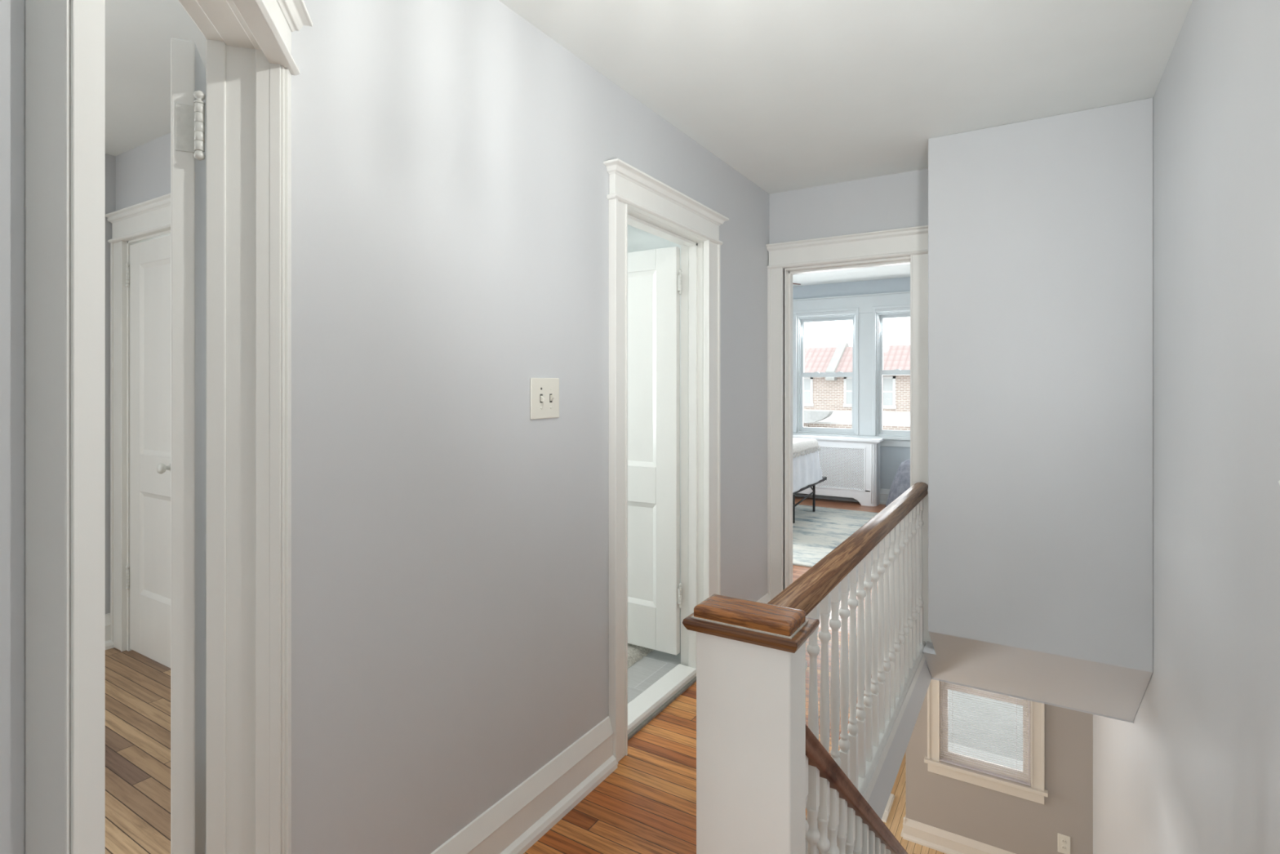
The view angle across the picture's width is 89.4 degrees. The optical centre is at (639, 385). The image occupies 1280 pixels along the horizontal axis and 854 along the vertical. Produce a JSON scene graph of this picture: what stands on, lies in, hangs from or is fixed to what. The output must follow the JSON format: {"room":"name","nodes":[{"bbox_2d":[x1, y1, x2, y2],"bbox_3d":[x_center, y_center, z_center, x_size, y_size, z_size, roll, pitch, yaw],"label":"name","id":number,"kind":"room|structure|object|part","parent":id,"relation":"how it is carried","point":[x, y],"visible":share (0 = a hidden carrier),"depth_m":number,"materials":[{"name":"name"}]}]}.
{"room":"upstairs hallway","nodes":[
{"label":"upstairs hallway","id":0,"kind":"room"},
{"bbox_2d":[0,0,25,853],"bbox_3d":[-0.648,0.130,0.759,0.110,2.450,1.310,0,0,-16],"label":"wall","id":1,"kind":"structure","parent":0,"point":[12,12],"depth_m":0.55,"materials":[{"name":"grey paint"}]},
{"bbox_2d":[25,0,312,853],"bbox_3d":[-0.666,0.294,0.938,0.179,2.122,0.852,0,0,-16],"label":"door frame","id":2,"kind":"structure","parent":1,"relation":"attached to","point":[65,39],"depth_m":1.22,"materials":[{"name":"white paint"}]},
{"bbox_2d":[170,38,205,853],"bbox_3d":[-1.036,0.332,1.561,0.164,2.022,0.696,0,0,-26],"label":"door","id":3,"kind":"structure","parent":1,"relation":"in","point":[188,70],"depth_m":1.27,"materials":[{"name":"white paint"}]},
{"bbox_3d":[-0.893,-0.505,1.271,0.034,0.092,0.001,0,0,-25],"label":"hinge plate","id":4,"kind":"part","parent":3,"relation":"part of","materials":[{"name":"white metal"}]},
{"bbox_2d":[105,153,115,613],"bbox_3d":[-3.623,0.080,2.049,0.120,2.550,3.430,0,0,31],"label":"wall","id":5,"kind":"structure","parent":0,"point":[110,160],"depth_m":3.35,"materials":[{"name":"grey paint"}]},
{"bbox_2d":[105,613,114,649],"bbox_3d":[-3.586,1.269,1.956,0.040,0.172,3.310,0,0,31],"label":"baseboard","id":6,"kind":"structure","parent":5,"relation":"attached to","point":[108,644],"depth_m":3.33,"materials":[{"name":"white paint"}]},
{"bbox_2d":[115,133,170,210],"bbox_3d":[-1.574,0.080,2.723,2.670,2.550,0.100,0,0,31],"label":"wall","id":7,"kind":"structure","parent":0,"point":[143,172],"depth_m":3.21,"materials":[{"name":"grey paint"}]},
{"bbox_2d":[105,193,170,651],"bbox_3d":[-2.280,0.237,3.127,1.043,2.235,0.148,0,0,31],"label":"door frame","id":8,"kind":"structure","parent":7,"relation":"attached to","point":[152,216],"depth_m":3.30,"materials":[{"name":"white paint"}]},
{"bbox_2d":[125,235,170,667],"bbox_3d":[-2.304,0.316,3.099,0.735,2.055,0.098,0,0,31],"label":"door","id":9,"kind":"structure","parent":7,"relation":"in","point":[148,578],"depth_m":3.19,"materials":[{"name":"white paint"}]},
{"bbox_3d":[-2.222,0.388,3.027,0.052,0.052,0.062,0,0,31],"label":"knob","id":10,"kind":"part","parent":9,"relation":"part of","materials":[{"name":"white paint"}]},
{"bbox_2d":[105,0,205,155],"bbox_3d":[-2.059,-1.245,1.032,3.651,0.100,3.330,0,0,31],"label":"ceiling","id":11,"kind":"structure","parent":0,"point":[139,33],"depth_m":2.41,"materials":[{"name":"white paint"}]},
{"bbox_2d":[105,496,885,853],"bbox_3d":[-0.016,1.355,3.534,4.520,0.060,9.730,0,0,31],"label":"floor","id":12,"kind":"structure","parent":0,"point":[647,805],"depth_m":2.26,"materials":[{"name":"orange wood"}]},
{"bbox_2d":[627,643,653,667],"bbox_3d":[-0.388,1.305,3.082,0.630,0.038,0.959,0,0,31],"label":"bath mat","id":13,"kind":"object","parent":12,"relation":"on","point":[635,652],"visible":0.02,"depth_m":3.15,"materials":[{"name":"white fabric"}]},
{"bbox_2d":[627,663,696,733],"bbox_3d":[0.041,1.335,2.733,0.104,0.040,0.704,0,0,31],"label":"threshold","id":14,"kind":"object","parent":12,"relation":"on","point":[652,698],"visible":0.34,"depth_m":2.76,"materials":[{"name":"white paint"}]},
{"bbox_2d":[627,675,696,740],"bbox_3d":[0.091,1.350,2.702,0.014,0.010,0.705,0,0,31],"label":"caulk","id":15,"kind":"structure","parent":12,"relation":"on","point":[691,682],"depth_m":2.69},
{"bbox_2d":[682,481,928,853],"bbox_3d":[0.805,0.904,2.269,0.240,0.902,2.360,0,0,31],"label":"balustrade","id":16,"kind":"object","parent":12,"relation":"on","point":[752,664],"visible":0.94,"depth_m":1.33,"materials":[{"name":"white paint"}]},
{"bbox_3d":[0.226,0.929,1.325,0.201,0.852,0.097,0,0,31],"label":"newel post","id":17,"kind":"part","parent":16,"relation":"part of","materials":[{"name":"white paint"}]},
{"bbox_3d":[0.837,0.519,2.317,0.071,0.060,2.245,0,0,31],"label":"handrail","id":18,"kind":"part","parent":16,"relation":"part of","materials":[{"name":"brown wood"}]},
{"bbox_3d":[0.836,1.322,2.317,0.064,0.066,2.231,0,0,31],"label":"rail","id":19,"kind":"part","parent":16,"relation":"part of","materials":[{"name":"white paint"}]},
{"bbox_2d":[792,504,878,573],"bbox_3d":[1.442,1.349,6.087,2.708,0.011,2.405,0,0,31],"label":"area rug","id":20,"kind":"object","parent":12,"relation":"on","point":[815,534],"visible":0.12,"depth_m":6.02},
{"bbox_2d":[792,467,826,523],"bbox_3d":[0.748,0.966,6.810,1.990,0.752,1.595,0,0,31],"label":"bed","id":21,"kind":"object","parent":20,"relation":"on","point":[824,478],"visible":0.1,"depth_m":6.52,"materials":[{"name":"black metal"}]},
{"bbox_3d":[1.494,1.181,6.297,0.022,0.323,0.022,0,0,31],"label":"leg","id":22,"kind":"part","parent":21,"relation":"part of","materials":[{"name":"black metal"}]},
{"bbox_2d":[792,447,822,493],"bbox_3d":[0.715,0.773,6.659,1.963,0.433,1.466,0,0,31],"label":"bedspread","id":23,"kind":"object","parent":21,"relation":"on","point":[806,470],"visible":0.2,"depth_m":6.23,"materials":[{"name":"white fabric"}]},
{"bbox_2d":[792,437,820,457],"bbox_3d":[1.153,0.607,6.308,0.876,0.133,1.294,0,0,31],"label":"throw","id":24,"kind":"object","parent":23,"relation":"on","point":[799,445],"visible":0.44,"depth_m":6.26,"materials":[{"name":"white fabric"}]},
{"bbox_3d":[0.754,1.004,6.806,1.975,0.033,1.595,0,0,31],"label":"frame","id":25,"kind":"part","parent":21,"relation":"part of","materials":[{"name":"black metal"}]},
{"bbox_3d":[1.849,1.181,6.877,0.022,0.323,0.022,0,0,31],"label":"leg","id":26,"kind":"part","parent":21,"relation":"part of","materials":[{"name":"black metal"}]},
{"bbox_2d":[792,434,884,506],"bbox_3d":[2.097,0.979,7.646,1.452,0.752,0.259,0,0,31],"label":"radiator cover","id":27,"kind":"object","parent":12,"relation":"on","point":[851,465],"visible":0.6,"depth_m":7.36,"materials":[{"name":"white paint"}]},
{"bbox_2d":[815,446,863,489],"bbox_3d":[2.044,0.949,7.578,1.130,0.468,0.003,0,0,31],"label":"grille","id":28,"kind":"object","parent":27,"relation":"attached to","point":[842,467],"depth_m":7.41,"materials":[{"name":"metal"}]},
{"bbox_3d":[2.624,1.002,7.256,0.065,0.705,0.083,0,0,31],"label":"corner post","id":29,"kind":"part","parent":27,"relation":"part of","materials":[{"name":"white paint"}]},
{"bbox_3d":[2.695,1.002,7.329,0.020,0.705,0.175,0,0,31],"label":"panel","id":30,"kind":"part","parent":27,"relation":"part of","materials":[{"name":"white paint"}]},
{"bbox_2d":[885,458,910,506],"bbox_3d":[3.035,1.056,6.835,0.867,0.586,0.654,0,0,31],"label":"armchair","id":31,"kind":"object","parent":12,"relation":"on","point":[901,482],"visible":0.23,"depth_m":6.83,"materials":[{"name":"grey fabric"}]},
{"bbox_2d":[291,0,768,853],"bbox_3d":[-0.039,0.130,2.549,0.120,2.450,2.793,0,0,31],"label":"wall","id":32,"kind":"structure","parent":0,"point":[450,177],"depth_m":1.70,"materials":[{"name":"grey paint"}]},
{"bbox_2d":[430,715,617,853],"bbox_3d":[-0.400,1.269,1.807,0.040,0.172,1.163,0,0,31],"label":"baseboard","id":33,"kind":"structure","parent":32,"relation":"attached to","point":[517,820],"depth_m":1.97,"materials":[{"name":"white paint"}]},
{"bbox_2d":[530,377,559,419],"bbox_3d":[-0.290,0.041,2.008,0.017,0.126,0.136,0,0,31],"label":"light switch","id":34,"kind":"object","parent":32,"relation":"attached to","point":[544,392],"visible":1,"depth_m":2.01,"materials":[{"name":"beige plastic"}]},
{"bbox_2d":[627,246,682,654],"bbox_3d":[-0.099,0.309,3.232,0.704,1.925,0.160,0,0,31],"label":"door","id":35,"kind":"structure","parent":32,"relation":"in","point":[655,275],"depth_m":3.11,"materials":[{"name":"white paint"}]},
{"bbox_3d":[0.187,0.994,3.057,0.010,0.074,0.026,0,0,31],"label":"hinge plate","id":36,"kind":"part","parent":35,"relation":"part of","materials":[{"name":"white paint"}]},
{"bbox_3d":[0.187,-0.481,3.057,0.010,0.074,0.026,0,0,31],"label":"hinge plate","id":37,"kind":"part","parent":35,"relation":"part of","materials":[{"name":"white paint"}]},
{"bbox_2d":[603,158,728,764],"bbox_3d":[0.090,0.282,2.715,0.197,2.146,0.961,0,0,31],"label":"door frame","id":38,"kind":"structure","parent":32,"relation":"attached to","point":[629,187],"depth_m":2.96,"materials":[{"name":"white paint"}]},
{"bbox_2d":[756,592,770,603],"bbox_3d":[0.565,1.269,3.382,0.040,0.172,0.738,0,0,31],"label":"baseboard","id":39,"kind":"structure","parent":32,"relation":"attached to","point":[766,598],"depth_m":3.63,"materials":[{"name":"white paint"}]},
{"bbox_2d":[627,224,680,582],"bbox_3d":[-0.142,0.130,4.191,1.780,2.450,0.100,0,0,31],"label":"wall","id":40,"kind":"structure","parent":0,"point":[638,240],"depth_m":4.00,"materials":[{"name":"white paint"}]},
{"bbox_2d":[498,0,1192,194],"bbox_3d":[0.039,-1.195,1.002,1.820,0.200,5.470,0,0,31],"label":"ceiling","id":41,"kind":"structure","parent":0,"point":[790,95],"depth_m":2.21,"materials":[{"name":"white paint"}]},
{"bbox_2d":[768,168,928,590],"bbox_3d":[1.438,0.072,3.353,1.810,2.565,0.120,0,0,31],"label":"wall","id":42,"kind":"structure","parent":0,"point":[899,200],"depth_m":3.48,"materials":[{"name":"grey paint"}]},
{"bbox_2d":[765,225,931,643],"bbox_3d":[1.139,0.279,3.510,0.937,2.152,0.184,0,0,31],"label":"door frame","id":43,"kind":"structure","parent":42,"relation":"attached to","point":[912,242],"depth_m":3.57,"materials":[{"name":"white paint"}]},
{"bbox_2d":[792,276,910,488],"bbox_3d":[2.485,0.072,7.637,4.500,2.565,0.120,0,0,31],"label":"wall","id":44,"kind":"structure","parent":0,"point":[891,457],"depth_m":7.40,"materials":[{"name":"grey paint"}]},
{"bbox_2d":[795,488,889,504],"bbox_3d":[2.494,1.269,7.537,4.380,0.172,0.040,0,0,31],"label":"baseboard","id":45,"kind":"structure","parent":44,"relation":"attached to","point":[884,493],"depth_m":7.57,"materials":[{"name":"white paint"}]},
{"bbox_2d":[792,291,910,447],"bbox_3d":[2.631,-0.176,7.511,1.980,1.742,0.178,0,0,31],"label":"window","id":46,"kind":"structure","parent":44,"relation":"in","point":[801,374],"depth_m":7.51,"materials":[{"name":"white paint"}]},
{"bbox_3d":[2.266,-0.465,7.800,0.667,0.716,0.026,0,0,31],"label":"sash","id":47,"kind":"part","parent":46,"relation":"part of","materials":[{"name":"clear glass"}]},
{"bbox_3d":[2.251,0.211,7.776,0.667,0.708,0.026,0,0,31],"label":"sash","id":48,"kind":"part","parent":46,"relation":"part of","materials":[{"name":"white paint"}]},
{"bbox_2d":[875,310,910,437],"bbox_3d":[3.041,-0.130,7.296,0.715,1.430,0.116,0,0,31],"label":"window","id":49,"kind":"structure","parent":44,"relation":"in","point":[880,316],"depth_m":7.43,"materials":[{"name":"white paint"}]},
{"bbox_3d":[3.054,-0.475,7.317,0.667,0.696,0.026,0,0,31],"label":"sash","id":50,"kind":"part","parent":49,"relation":"part of","materials":[{"name":"clear glass"}]},
{"bbox_3d":[3.040,0.201,7.293,0.667,0.728,0.026,0,0,31],"label":"sash","id":51,"kind":"part","parent":49,"relation":"part of","materials":[{"name":"white paint"}]},
{"bbox_2d":[792,263,910,286],"bbox_3d":[1.421,-1.260,5.861,4.540,0.100,4.260,0,0,31],"label":"ceiling","id":52,"kind":"structure","parent":0,"point":[896,271],"depth_m":7.14,"materials":[{"name":"white paint"}]},
{"bbox_2d":[883,753,946,853],"bbox_3d":[-0.123,4.105,4.297,5.500,0.100,8.400,0,0,31],"label":"floor","id":53,"kind":"structure","parent":0,"point":[894,823],"depth_m":6.06,"materials":[{"name":"brown wood"}]},
{"bbox_2d":[881,793,894,822],"bbox_3d":[2.365,4.042,6.197,0.070,0.026,0.440,0,0,31],"label":"trim","id":54,"kind":"structure","parent":53,"relation":"on","point":[891,797],"depth_m":6.17,"materials":[{"name":"white paint"}]},
{"bbox_3d":[1.428,2.905,2.438,0.863,2.700,3.250,0,0,31],"label":"staircase","id":55,"kind":"structure","parent":53,"relation":"on","visible":0},
{"bbox_2d":[805,724,907,853],"bbox_3d":[1.127,2.366,2.654,0.120,3.379,3.107,0,0,31],"label":"stair railing","id":56,"kind":"object","parent":55,"relation":"attached to","point":[833,800],"visible":0.85,"depth_m":1.57,"materials":[{"name":"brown wood"}]},
{"bbox_2d":[947,742,1022,769],"bbox_3d":[4.722,4.205,5.680,3.880,0.100,1.980,0,0,31],"label":"floor","id":57,"kind":"structure","parent":0,"point":[948,743],"depth_m":7.25,"materials":[{"name":"grey concrete"}]},
{"bbox_2d":[905,691,1093,853],"bbox_3d":[3.379,2.800,6.110,1.380,2.510,1.550,0,0,31],"label":"wall","id":58,"kind":"structure","parent":0,"point":[1015,824],"depth_m":5.32,"materials":[{"name":"grey paint"}]},
{"bbox_2d":[900,816,1015,853],"bbox_3d":[3.352,3.969,6.103,1.420,0.172,1.590,0,0,31],"label":"baseboard","id":59,"kind":"structure","parent":58,"relation":"attached to","point":[934,837],"depth_m":5.63,"materials":[{"name":"beige paint"}]},
{"bbox_2d":[924,679,1048,804],"bbox_3d":[2.932,2.627,5.514,0.920,1.545,0.168,0,0,31],"label":"window","id":60,"kind":"structure","parent":58,"relation":"in","point":[1002,698],"depth_m":5.47,"materials":[{"name":"beige paint"}]},
{"bbox_2d":[939,680,1031,786],"bbox_3d":[2.906,2.637,5.467,0.679,1.276,0.039,0,0,31],"label":"window blind","id":61,"kind":"object","parent":60,"relation":"attached to","point":[940,759],"visible":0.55,"depth_m":5.45,"materials":[{"name":"white plastic"}]},
{"bbox_3d":[2.909,3.269,5.471,0.679,0.012,0.024,0,0,31],"label":"rail","id":62,"kind":"part","parent":61,"relation":"part of","materials":[{"name":"white plastic"}]},
{"bbox_3d":[3.106,2.649,5.334,0.002,1.240,0.001,0,0,31],"label":"ladder cord","id":63,"kind":"part","parent":61,"relation":"part of","materials":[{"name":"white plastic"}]},
{"bbox_2d":[1057,832,1070,853],"bbox_3d":[3.398,3.680,5.184,0.086,0.150,0.009,0,0,31],"label":"wall outlet","id":64,"kind":"object","parent":58,"relation":"attached to","point":[1064,841],"visible":1,"depth_m":5.18,"materials":[{"name":"beige plastic"}]},
{"bbox_2d":[931,677,1133,723],"bbox_3d":[-0.453,1.466,3.778,5.480,0.159,9.770,0,0,31],"label":"ceiling","id":65,"kind":"structure","parent":0,"point":[997,692],"depth_m":3.15,"materials":[{"name":"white paint"}]},
{"bbox_2d":[867,659,931,819],"bbox_3d":[0.876,1.450,2.337,0.008,0.190,2.500,0,0,31],"label":"fascia","id":66,"kind":"object","parent":65,"relation":"attached to","point":[880,794],"visible":0.56,"depth_m":2.60,"materials":[{"name":"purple paint"}]},
{"bbox_2d":[922,97,1153,720],"bbox_3d":[1.747,0.228,2.939,0.850,2.646,0.603,0,0,31],"label":"wall","id":67,"kind":"structure","parent":0,"point":[1041,230],"depth_m":2.65,"materials":[{"name":"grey paint"}]},
{"bbox_2d":[1093,0,1279,853],"bbox_3d":[1.945,1.423,2.333,0.120,5.465,9.730,0,0,31],"label":"wall","id":68,"kind":"structure","parent":0,"point":[1196,770],"depth_m":1.63,"materials":[{"name":"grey paint"}]},
{"label":"outside","id":69,"kind":"structure","parent":0,"visible":0},
{"bbox_2d":[947,688,1022,760],"bbox_3d":[17.838,4.755,29.121,90.000,0.200,51.700,0,0,31],"label":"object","id":70,"kind":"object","parent":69,"point":[989,702],"depth_m":8.89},
{"bbox_2d":[803,346,836,426],"bbox_3d":[5.827,1.515,29.442,6.379,6.280,8.700,0,0,31],"label":"house","id":71,"kind":"structure","parent":70,"relation":"on","point":[815,389],"depth_m":26.75,"materials":[{"name":"red brick"}]},
{"bbox_3d":[6.673,0.250,26.984,0.930,1.030,0.008,0,0,31],"label":"pane","id":72,"kind":"part","parent":71,"relation":"part of","materials":[{"name":"glass"}]},
{"bbox_2d":[808,342,910,430],"bbox_3d":[11.882,1.415,25.733,7.820,6.480,8.700,0,0,31],"label":"house","id":73,"kind":"structure","parent":70,"relation":"on","point":[895,388],"depth_m":25.22,"materials":[{"name":"red brick"}]},
{"bbox_2d":[803,409,833,422],"bbox_3d":[6.276,1.145,23.656,1.430,0.451,0.500,0,0,31],"label":"porch roof","id":74,"kind":"structure","parent":73,"relation":"attached to","point":[809,415],"depth_m":23.37,"materials":[{"name":"grey"}]},
{"bbox_3d":[8.630,0.250,25.785,0.820,1.030,0.008,0,0,31],"label":"pane","id":75,"kind":"part","parent":73,"relation":"part of","materials":[{"name":"glass"}]},
{"bbox_3d":[9.649,0.265,25.161,0.390,1.060,0.008,0,0,31],"label":"pane","id":76,"kind":"part","parent":73,"relation":"part of","materials":[{"name":"glass"}]}
]}

